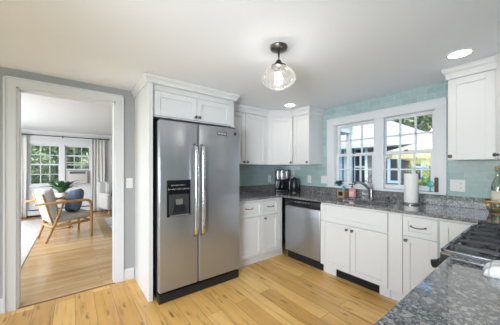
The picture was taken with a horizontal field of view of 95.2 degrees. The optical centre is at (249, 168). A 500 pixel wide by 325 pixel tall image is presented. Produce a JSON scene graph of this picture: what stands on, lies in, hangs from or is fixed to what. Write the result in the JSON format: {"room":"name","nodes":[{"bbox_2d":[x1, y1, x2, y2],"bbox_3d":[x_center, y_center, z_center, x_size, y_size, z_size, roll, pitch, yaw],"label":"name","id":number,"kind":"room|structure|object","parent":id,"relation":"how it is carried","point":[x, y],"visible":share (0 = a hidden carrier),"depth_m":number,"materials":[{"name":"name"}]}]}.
{"room":"kitchen","nodes":[
{"label":"kitchen","id":0,"kind":"room"},
{"bbox_2d":[21,93,111,135],"bbox_3d":[-2.693,-1.125,5.298,6.560,0.160,5.430,0,0,-38],"label":"ceiling","id":1,"kind":"structure","parent":0,"point":[38,112],"depth_m":4.46,"materials":[{"name":"white paint"}]},
{"bbox_2d":[21,132,111,217],"bbox_3d":[-4.313,0.045,7.395,6.560,2.500,0.130,0,0,-38],"label":"wall","id":2,"kind":"structure","parent":0,"point":[87,189],"depth_m":6.72,"materials":[{"name":"white paint"}]},
{"bbox_2d":[27,139,91,186],"bbox_3d":[-5.386,-0.155,6.535,1.610,1.280,0.180,0,0,-38],"label":"window","id":3,"kind":"structure","parent":2,"relation":"in","point":[62,145],"depth_m":6.49,"materials":[{"name":"white paint"}]},
{"bbox_2d":[65,170,89,183],"bbox_3d":[-5.156,0.236,6.843,0.600,0.393,0.414,0,0,-38],"label":"air conditioner","id":4,"kind":"object","parent":3,"relation":"attached to","point":[83,176],"visible":0.84,"depth_m":6.68,"materials":[{"name":"grey plastic"}]},
{"bbox_2d":[70,171,84,173],"bbox_3d":[-5.039,0.105,6.675,0.370,0.070,0.003,0,0,-38],"label":"vent","id":5,"kind":"object","parent":4,"relation":"attached to","point":[71,172],"depth_m":6.67,"materials":[{"name":"grey plastic"}]},
{"bbox_2d":[73,177,85,182],"bbox_3d":[-5.035,0.300,6.677,0.400,0.210,0.003,0,0,-38],"label":"grille","id":6,"kind":"object","parent":4,"relation":"attached to","point":[81,179],"depth_m":6.71,"materials":[{"name":"grey plastic"}]},
{"bbox_2d":[23,205,105,217],"bbox_3d":[-5.178,1.183,6.593,2.470,0.225,0.079,0,0,-38],"label":"baseboard heater","id":7,"kind":"object","parent":2,"relation":"attached to","point":[30,212],"visible":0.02,"depth_m":6.13,"materials":[{"name":"white metal"}]},
{"bbox_2d":[22,134,108,140],"bbox_3d":[-5.389,-0.910,6.409,2.470,0.070,0.113,0,0,-38],"label":"curtain rod","id":8,"kind":"object","parent":2,"relation":"attached to","point":[22,134],"visible":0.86,"depth_m":6.47,"materials":[{"name":"black metal"}]},
{"bbox_2d":[21,135,26,217],"bbox_3d":[-6.013,0.190,5.883,0.400,2.170,0.058,0,0,-38],"label":"curtain","id":9,"kind":"object","parent":8,"relation":"hanging from","point":[23,137],"visible":0.32,"depth_m":5.97,"materials":[{"name":"white fabric"}]},
{"bbox_2d":[91,139,104,210],"bbox_3d":[-4.620,0.190,6.958,0.360,2.170,0.058,0,0,-38],"label":"curtain","id":10,"kind":"object","parent":8,"relation":"hanging from","point":[97,146],"visible":0.77,"depth_m":6.94,"materials":[{"name":"white fabric"}]},
{"bbox_2d":[21,129,111,137],"bbox_3d":[-4.258,-1.010,7.324,6.300,0.070,0.050,0,0,-38],"label":"trim","id":11,"kind":"structure","parent":2,"relation":"attached to","point":[22,130],"depth_m":6.51,"materials":[{"name":"white paint"}]},
{"bbox_2d":[0,67,267,298],"bbox_3d":[-0.994,0.045,3.098,6.560,2.500,0.130,0,0,-38],"label":"wall","id":12,"kind":"structure","parent":0,"point":[129,100],"depth_m":2.66,"materials":[{"name":"grey paint"}]},
{"bbox_2d":[0,298,2,313],"bbox_3d":[-2.991,1.230,1.463,1.941,0.130,0.016,0,0,-38],"label":"baseboard","id":13,"kind":"structure","parent":12,"relation":"attached to","point":[1,299],"depth_m":2.04,"materials":[{"name":"white paint"}]},
{"bbox_2d":[3,75,123,313],"bbox_3d":[-1.887,0.226,2.408,0.959,2.138,0.190,0,0,-38],"label":"door frame","id":14,"kind":"structure","parent":12,"relation":"in","point":[13,87],"depth_m":2.14,"materials":[{"name":"white paint"}]},
{"bbox_2d":[17,282,113,308],"bbox_3d":[-1.847,1.293,2.356,0.803,0.004,0.024,0,0,-38],"label":"trim","id":15,"kind":"structure","parent":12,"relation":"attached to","point":[113,282],"depth_m":2.31,"materials":[{"name":"brown wood"}]},
{"bbox_2d":[124,267,133,280],"bbox_3d":[-1.419,1.230,2.677,0.108,0.130,0.016,0,0,-38],"label":"baseboard","id":16,"kind":"structure","parent":12,"relation":"attached to","point":[129,272],"depth_m":2.67,"materials":[{"name":"white paint"}]},
{"bbox_2d":[126,178,132,187],"bbox_3d":[-1.415,0.165,2.683,0.073,0.118,0.009,0,0,-38],"label":"light switch","id":17,"kind":"object","parent":12,"relation":"attached to","point":[129,181],"visible":1,"depth_m":2.68,"materials":[{"name":"white plastic"}]},
{"bbox_2d":[234,111,267,164],"bbox_3d":[-0.132,-0.442,3.451,0.811,0.750,0.362,0,0,-38],"label":"upper cabinet","id":18,"kind":"object","parent":12,"relation":"attached to","point":[253,129],"visible":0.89,"depth_m":3.41,"materials":[{"name":"white paint"}]},
{"bbox_2d":[239,165,281,185],"bbox_3d":[0.013,0.103,3.792,1.456,0.338,0.001,0,0,-38],"label":"tiled wall","id":19,"kind":"structure","parent":12,"relation":"attached to","point":[248,174],"depth_m":3.87,"materials":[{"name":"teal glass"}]},
{"bbox_2d":[0,210,397,324],"bbox_3d":[-1.736,1.345,3.731,6.700,0.100,8.820,0,0,-38],"label":"floor","id":20,"kind":"structure","parent":0,"point":[282,289],"depth_m":2.32,"materials":[{"name":"brown wood"}]},
{"bbox_2d":[21,219,42,266],"bbox_3d":[-4.593,1.289,3.995,1.300,0.011,3.850,0,0,-38],"label":"rug","id":21,"kind":"object","parent":20,"relation":"on","point":[30,229],"visible":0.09,"depth_m":4.47,"materials":[{"name":"white fabric"}]},
{"bbox_2d":[25,188,92,243],"bbox_3d":[-3.602,0.829,4.335,0.750,0.944,0.841,0,0,36],"label":"lounge chair","id":22,"kind":"object","parent":20,"relation":"on","point":[45,199],"visible":0.92,"depth_m":4.14,"materials":[{"name":"brown wood"}]},
{"bbox_2d":[34,188,58,218],"bbox_3d":[-3.716,0.622,4.179,0.620,0.531,0.246,0,0,36],"label":"cushion","id":23,"kind":"object","parent":22,"relation":"on","point":[41,195],"depth_m":4.02,"materials":[{"name":"grey fabric"}]},
{"bbox_2d":[42,208,89,222],"bbox_3d":[-3.542,0.895,4.418,0.620,0.157,0.621,0,0,36],"label":"seat cushion","id":24,"kind":"object","parent":22,"relation":"on","point":[65,215],"depth_m":4.24,"materials":[{"name":"grey fabric"}]},
{"bbox_2d":[64,188,83,210],"bbox_3d":[-3.446,0.610,4.481,0.494,0.482,0.249,0,0,34],"label":"throw pillow","id":25,"kind":"object","parent":22,"relation":"on","point":[78,193],"visible":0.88,"depth_m":4.37,"materials":[{"name":"blue fabric"}]},
{"bbox_2d":[55,200,72,228],"bbox_3d":[-4.130,0.990,5.016,0.450,0.611,0.450,0,0,-38],"label":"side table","id":26,"kind":"object","parent":20,"relation":"on","point":[56,200],"visible":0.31,"depth_m":4.92,"materials":[{"name":"wood"}]},
{"bbox_2d":[40,179,79,200],"bbox_3d":[-4.107,0.456,4.996,0.648,0.456,0.756,0,0,-23],"label":"potted plant","id":27,"kind":"object","parent":26,"relation":"on","point":[61,187],"visible":0.97,"depth_m":4.95,"materials":[{"name":"green plant"}]},
{"bbox_2d":[96,216,111,237],"bbox_3d":[-2.523,1.289,5.814,2.200,0.011,2.100,0,0,-38],"label":"rug","id":28,"kind":"object","parent":20,"relation":"on","point":[105,223],"visible":0.29,"depth_m":5.20,"materials":[{"name":"fabric"}]},
{"bbox_2d":[97,181,111,215],"bbox_3d":[-3.971,0.836,6.768,0.780,0.921,0.780,0,0,37],"label":"armchair","id":29,"kind":"object","parent":20,"relation":"on","point":[104,200],"visible":0.42,"depth_m":6.45,"materials":[{"name":"grey fabric"}]},
{"bbox_2d":[105,182,111,194],"bbox_3d":[-4.066,0.595,6.841,0.201,0.411,0.500,0,0,37],"label":"throw pillow","id":30,"kind":"object","parent":29,"relation":"on","point":[108,185],"visible":0.37,"depth_m":6.66,"materials":[{"name":"fabric"}]},
{"bbox_2d":[131,72,239,301],"bbox_3d":[-0.764,0.189,2.766,1.098,2.213,0.674,0,0,-38],"label":"tall cabinet","id":31,"kind":"object","parent":20,"relation":"on","point":[157,97],"visible":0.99,"depth_m":2.44,"materials":[{"name":"white paint"}]},
{"bbox_2d":[153,118,238,304],"bbox_3d":[-0.690,0.403,2.699,0.930,1.785,0.793,0,0,-38],"label":"refrigerator","id":32,"kind":"object","parent":20,"relation":"on","point":[196,167],"visible":0.98,"depth_m":2.35,"materials":[{"name":"silver metal"}]},
{"bbox_2d":[239,197,281,267],"bbox_3d":[-0.002,0.857,3.372,0.915,0.876,0.637,0,0,-38],"label":"base cabinet","id":33,"kind":"object","parent":20,"relation":"on","point":[260,221],"visible":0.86,"depth_m":3.13,"materials":[{"name":"white paint"}]},
{"bbox_2d":[239,184,499,224],"bbox_3d":[1.048,0.342,2.451,1.456,0.138,3.388,0,0,-38],"label":"countertop","id":34,"kind":"structure","parent":33,"relation":"on","point":[457,208],"depth_m":2.45,"materials":[{"name":"grey stone"}]},
{"bbox_2d":[275,170,289,191],"bbox_3d":[0.547,0.196,3.898,0.237,0.370,0.227,0,0,0],"label":"coffee maker","id":35,"kind":"object","parent":34,"relation":"on","point":[281,176],"visible":0.96,"depth_m":3.80,"materials":[{"name":"black plastic"}]},
{"bbox_2d":[289,177,299,192],"bbox_3d":[0.733,0.255,3.723,0.172,0.252,0.196,0,0,-38],"label":"electric kettle","id":36,"kind":"object","parent":34,"relation":"on","point":[294,182],"visible":0.99,"depth_m":3.67,"materials":[{"name":"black metal"}]},
{"bbox_2d":[337,190,347,196],"bbox_3d":[1.278,0.338,3.156,0.102,0.086,0.098,0,0,-38],"label":"wooden caddy","id":37,"kind":"object","parent":34,"relation":"on","point":[340,193],"visible":0.95,"depth_m":3.13,"materials":[{"name":"beige wood"}]},
{"bbox_2d":[348,184,355,197],"bbox_3d":[1.361,0.289,3.047,0.055,0.184,0.080,0,0,-38],"label":"soap bottle","id":38,"kind":"object","parent":34,"relation":"on","point":[352,192],"visible":0.92,"depth_m":3.03,"materials":[{"name":"pink"}]},
{"bbox_2d":[352,180,373,199],"bbox_3d":[1.427,0.260,2.888,0.256,0.240,0.067,0,0,26],"label":"faucet","id":39,"kind":"object","parent":34,"relation":"on","point":[370,189],"visible":1,"depth_m":2.85,"materials":[{"name":"silver metal"}]},
{"bbox_2d":[340,200,387,205],"bbox_3d":[1.327,0.505,2.710,0.400,0.187,0.650,0,0,-38],"label":"sink","id":40,"kind":"object","parent":34,"relation":"in","point":[340,200],"visible":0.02,"depth_m":2.85,"materials":[{"name":"silver metal"}]},
{"bbox_2d":[401,172,420,204],"bbox_3d":[1.753,0.204,2.486,0.180,0.354,0.180,0,0,-38],"label":"paper towel","id":41,"kind":"object","parent":34,"relation":"on","point":[411,181],"visible":1,"depth_m":2.44,"materials":[{"name":"white paper"}]},
{"bbox_2d":[482,198,499,214],"bbox_3d":[2.183,0.325,1.905,0.233,0.112,0.333,0,0,-38],"label":"wire basket","id":42,"kind":"object","parent":34,"relation":"on","point":[486,199],"visible":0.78,"depth_m":1.94,"materials":[{"name":"brown wicker"}]},
{"bbox_2d":[491,166,499,212],"bbox_3d":[2.135,0.175,1.966,0.085,0.400,0.085,0,0,-38],"label":"oil bottle","id":43,"kind":"object","parent":42,"relation":"in","point":[495,193],"visible":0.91,"depth_m":1.96,"materials":[{"name":"clear glass"}]},
{"bbox_2d":[285,198,323,270],"bbox_3d":[0.917,0.859,3.273,0.620,0.872,0.608,0,0,-38],"label":"dishwasher","id":44,"kind":"object","parent":20,"relation":"on","point":[302,217],"visible":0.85,"depth_m":3.07,"materials":[{"name":"silver metal"}]},
{"bbox_2d":[321,202,390,297],"bbox_3d":[1.337,0.857,2.719,0.634,0.876,0.776,0,0,-38],"label":"base cabinet","id":45,"kind":"object","parent":20,"relation":"on","point":[354,240],"visible":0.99,"depth_m":2.50,"materials":[{"name":"white paint"}]},
{"bbox_2d":[336,269,379,292],"bbox_3d":[1.198,1.239,2.570,0.008,0.112,0.495,0,0,-38],"label":"floor vent","id":46,"kind":"object","parent":45,"relation":"attached to","point":[374,287],"depth_m":2.55,"materials":[{"name":"black plastic"}]},
{"bbox_2d":[388,212,438,301],"bbox_3d":[1.698,0.857,2.257,0.647,0.876,0.390,0,0,-38],"label":"base cabinet","id":47,"kind":"object","parent":20,"relation":"on","point":[413,240],"visible":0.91,"depth_m":2.10,"materials":[{"name":"white paint"}]},
{"bbox_2d":[439,218,483,257],"bbox_3d":[1.930,0.857,1.987,0.610,0.876,0.317,0,0,-38],"label":"base cabinet","id":48,"kind":"object","parent":20,"relation":"on","point":[448,229],"visible":0.24,"depth_m":1.88,"materials":[{"name":"white paint"}]},
{"bbox_2d":[431,220,499,267],"bbox_3d":[1.361,0.802,1.037,0.766,0.946,0.709,0,0,-38],"label":"range","id":49,"kind":"object","parent":20,"relation":"on","point":[479,242],"visible":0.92,"depth_m":1.07,"materials":[{"name":"silver metal"}]},
{"bbox_2d":[441,224,499,262],"bbox_3d":[1.375,0.376,1.019,0.766,0.026,0.655,0,0,-38],"label":"cooktop","id":50,"kind":"object","parent":49,"relation":"in","point":[448,250],"depth_m":1.04,"materials":[{"name":"black metal"}]},
{"bbox_3d":[0.316,0.857,0.162,1.945,0.876,0.652,0,0,-38],"label":"base cabinet","id":51,"kind":"object","parent":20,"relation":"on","visible":0},
{"bbox_2d":[374,255,499,324],"bbox_3d":[0.311,0.342,0.154,1.967,0.138,0.654,0,0,-38],"label":"countertop","id":52,"kind":"structure","parent":51,"relation":"on","point":[457,292],"depth_m":0.67,"materials":[{"name":"grey stone"}]},
{"bbox_2d":[482,260,499,278],"bbox_3d":[0.962,0.359,0.758,0.147,0.041,0.272,0,0,-38],"label":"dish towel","id":53,"kind":"object","parent":52,"relation":"on","point":[491,269],"visible":1,"depth_m":0.81,"materials":[{"name":"white fabric"}]},
{"bbox_2d":[0,0,499,109],"bbox_3d":[-0.460,-0.995,1.204,5.630,0.150,3.520,0,0,-38],"label":"ceiling","id":54,"kind":"structure","parent":0,"point":[339,52],"depth_m":1.64,"materials":[{"name":"white paint"}]},
{"bbox_2d":[261,42,295,90],"bbox_3d":[0.216,-0.762,1.720,0.259,0.316,0.259,0,0,-38],"label":"pendant light","id":55,"kind":"object","parent":54,"relation":"hanging from","point":[278,47],"visible":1,"depth_m":1.72,"materials":[{"name":"clear glass"}]},
{"bbox_2d":[284,103,295,106],"bbox_3d":[0.575,-0.916,3.283,0.184,0.007,0.184,0,0,-38],"label":"recessed light","id":56,"kind":"object","parent":54,"relation":"in","point":[288,104],"visible":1,"depth_m":3.28,"materials":[{"name":"white plastic"}]},
{"bbox_2d":[444,48,475,59],"bbox_3d":[1.669,-0.916,1.818,0.184,0.007,0.184,0,0,-38],"label":"recessed light","id":57,"kind":"object","parent":54,"relation":"in","point":[463,52],"visible":1,"depth_m":1.81,"materials":[{"name":"white plastic"}]},
{"bbox_2d":[282,80,499,239],"bbox_3d":[1.717,0.188,2.885,0.130,2.215,3.520,0,0,-38],"label":"tiled wall","id":58,"kind":"structure","parent":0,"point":[479,176],"depth_m":2.63,"materials":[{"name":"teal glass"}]},
{"bbox_2d":[268,117,292,164],"bbox_3d":[0.512,-0.442,3.810,0.644,0.750,0.581,0,0,-38],"label":"upper cabinet","id":59,"kind":"object","parent":58,"relation":"attached to","point":[280,129],"visible":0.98,"depth_m":3.59,"materials":[{"name":"white paint"}]},
{"bbox_2d":[234,102,324,116],"bbox_3d":[0.292,-0.866,3.430,1.457,0.105,0.912,0,0,-38],"label":"crown molding","id":60,"kind":"structure","parent":59,"relation":"attached to","point":[238,107],"depth_m":3.44,"materials":[{"name":"white paint"}]},
{"bbox_2d":[293,114,321,164],"bbox_3d":[0.883,-0.442,3.559,0.362,0.750,0.318,0,0,-38],"label":"upper cabinet","id":61,"kind":"object","parent":58,"relation":"attached to","point":[307,128],"visible":1,"depth_m":3.45,"materials":[{"name":"white paint"}]},
{"bbox_2d":[321,176,326,183],"bbox_3d":[1.138,0.165,3.519,0.009,0.117,0.100,0,0,-38],"label":"light switch","id":62,"kind":"object","parent":58,"relation":"attached to","point":[323,178],"visible":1,"depth_m":3.51,"materials":[{"name":"white plastic"}]},
{"bbox_2d":[326,97,446,194],"bbox_3d":[1.647,-0.235,2.942,0.170,1.013,1.400,0,0,-38],"label":"window","id":63,"kind":"structure","parent":58,"relation":"attached to","point":[437,108],"depth_m":2.82,"materials":[{"name":"white paint"}]},
{"bbox_2d":[334,180,343,185],"bbox_3d":[1.273,0.198,3.295,0.114,0.093,0.155,0,0,-38],"label":"plant","id":64,"kind":"object","parent":63,"relation":"on","point":[338,183],"visible":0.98,"depth_m":3.29,"materials":[{"name":"teal plant"}]},
{"bbox_2d":[426,181,433,191],"bbox_3d":[1.939,0.187,2.461,0.035,0.116,0.068,0,0,-38],"label":"ornament","id":65,"kind":"object","parent":63,"relation":"on","point":[429,184],"visible":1,"depth_m":2.46,"materials":[{"name":"teal glass"}]},
{"bbox_2d":[434,178,437,191],"bbox_3d":[1.964,0.167,2.407,0.014,0.154,0.033,0,0,-38],"label":"plaque","id":66,"kind":"object","parent":63,"relation":"on","point":[435,179],"visible":1,"depth_m":2.40,"materials":[{"name":"brown wood"}]},
{"bbox_2d":[450,179,465,191],"bbox_3d":[2.085,0.165,2.293,0.009,0.120,0.118,0,0,-38],"label":"wall outlet","id":67,"kind":"object","parent":58,"relation":"attached to","point":[455,184],"visible":1,"depth_m":2.29,"materials":[{"name":"white plastic"}]},
{"bbox_2d":[448,69,498,160],"bbox_3d":[2.032,-0.452,2.072,0.362,0.743,0.311,0,0,-38],"label":"upper cabinet","id":68,"kind":"object","parent":58,"relation":"attached to","point":[471,98],"visible":0.99,"depth_m":1.98,"materials":[{"name":"white paint"}]},
{"bbox_2d":[492,67,499,159],"bbox_3d":[2.201,-0.452,1.618,0.651,0.743,0.661,0,0,-38],"label":"upper cabinet","id":69,"kind":"object","parent":58,"relation":"attached to","point":[497,154],"visible":1,"depth_m":1.83,"materials":[{"name":"white paint"}]},
{"bbox_2d":[441,53,499,81],"bbox_3d":[2.087,-0.868,1.736,0.687,0.101,0.986,0,0,-38],"label":"crown molding","id":70,"kind":"structure","parent":69,"relation":"attached to","point":[492,62],"depth_m":1.96,"materials":[{"name":"white paint"}]},
{"label":"outside","id":71,"kind":"structure","parent":0,"visible":0},
{"bbox_3d":[1.490,1.715,11.252,70.000,0.160,70.000,0,0,-38],"label":"lawn","id":72,"kind":"structure","parent":71,"visible":0},
{"bbox_2d":[31,149,56,183],"bbox_3d":[-7.935,0.434,8.091,1.706,2.415,1.965,0,0,-38],"label":"shrub","id":73,"kind":"object","parent":72,"relation":"on","point":[35,159],"visible":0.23,"depth_m":8.04,"materials":[{"name":"green plant"}]},
{"bbox_2d":[31,145,88,182],"bbox_3d":[-8.657,-0.115,10.879,3.180,3.510,2.259,0,0,-38],"label":"tree","id":74,"kind":"object","parent":72,"relation":"on","point":[53,150],"visible":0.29,"depth_m":10.38,"materials":[{"name":"green plant"}]},
{"bbox_2d":[75,153,88,170],"bbox_3d":[-6.213,0.471,9.510,1.864,2.343,1.870,0,0,-38],"label":"shrub","id":75,"kind":"object","parent":72,"relation":"on","point":[85,160],"visible":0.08,"depth_m":9.02,"materials":[{"name":"green plant"}]},
{"bbox_2d":[341,127,352,181],"bbox_3d":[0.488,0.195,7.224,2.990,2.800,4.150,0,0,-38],"label":"porch post","id":76,"kind":"structure","parent":72,"relation":"on","point":[344,131],"depth_m":6.47,"materials":[{"name":"white wood"}]},
{"bbox_2d":[340,121,431,185],"bbox_3d":[4.923,-0.281,9.727,5.230,3.752,6.210,0,0,-38],"label":"house wing","id":77,"kind":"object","parent":72,"relation":"on","point":[392,127],"visible":0.27,"depth_m":7.30},
{"bbox_2d":[392,115,431,133],"bbox_3d":[9.789,-1.798,11.526,5.513,6.869,3.055,0,0,36],"label":"tree","id":78,"kind":"object","parent":72,"relation":"on","point":[424,123],"visible":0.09,"depth_m":11.37,"materials":[{"name":"green plant"}]},
{"bbox_3d":[2.588,1.615,5.782,3.850,0.038,10.000,0,0,-38],"label":"stone patio","id":79,"kind":"object","parent":72,"relation":"on","visible":0},
{"bbox_2d":[386,139,431,160],"bbox_3d":[4.164,0.414,4.519,2.634,2.359,2.631,0,0,-27],"label":"patio umbrella","id":80,"kind":"object","parent":79,"relation":"on","point":[427,144],"visible":0.21,"depth_m":4.32,"materials":[{"name":"white fabric"}]},
{"bbox_2d":[406,154,430,185],"bbox_3d":[2.877,0.652,3.762,0.569,1.886,0.630,0,0,-38],"label":"flowering bush","id":81,"kind":"object","parent":79,"relation":"on","point":[423,183],"visible":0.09,"depth_m":3.69,"materials":[{"name":"green plant"}]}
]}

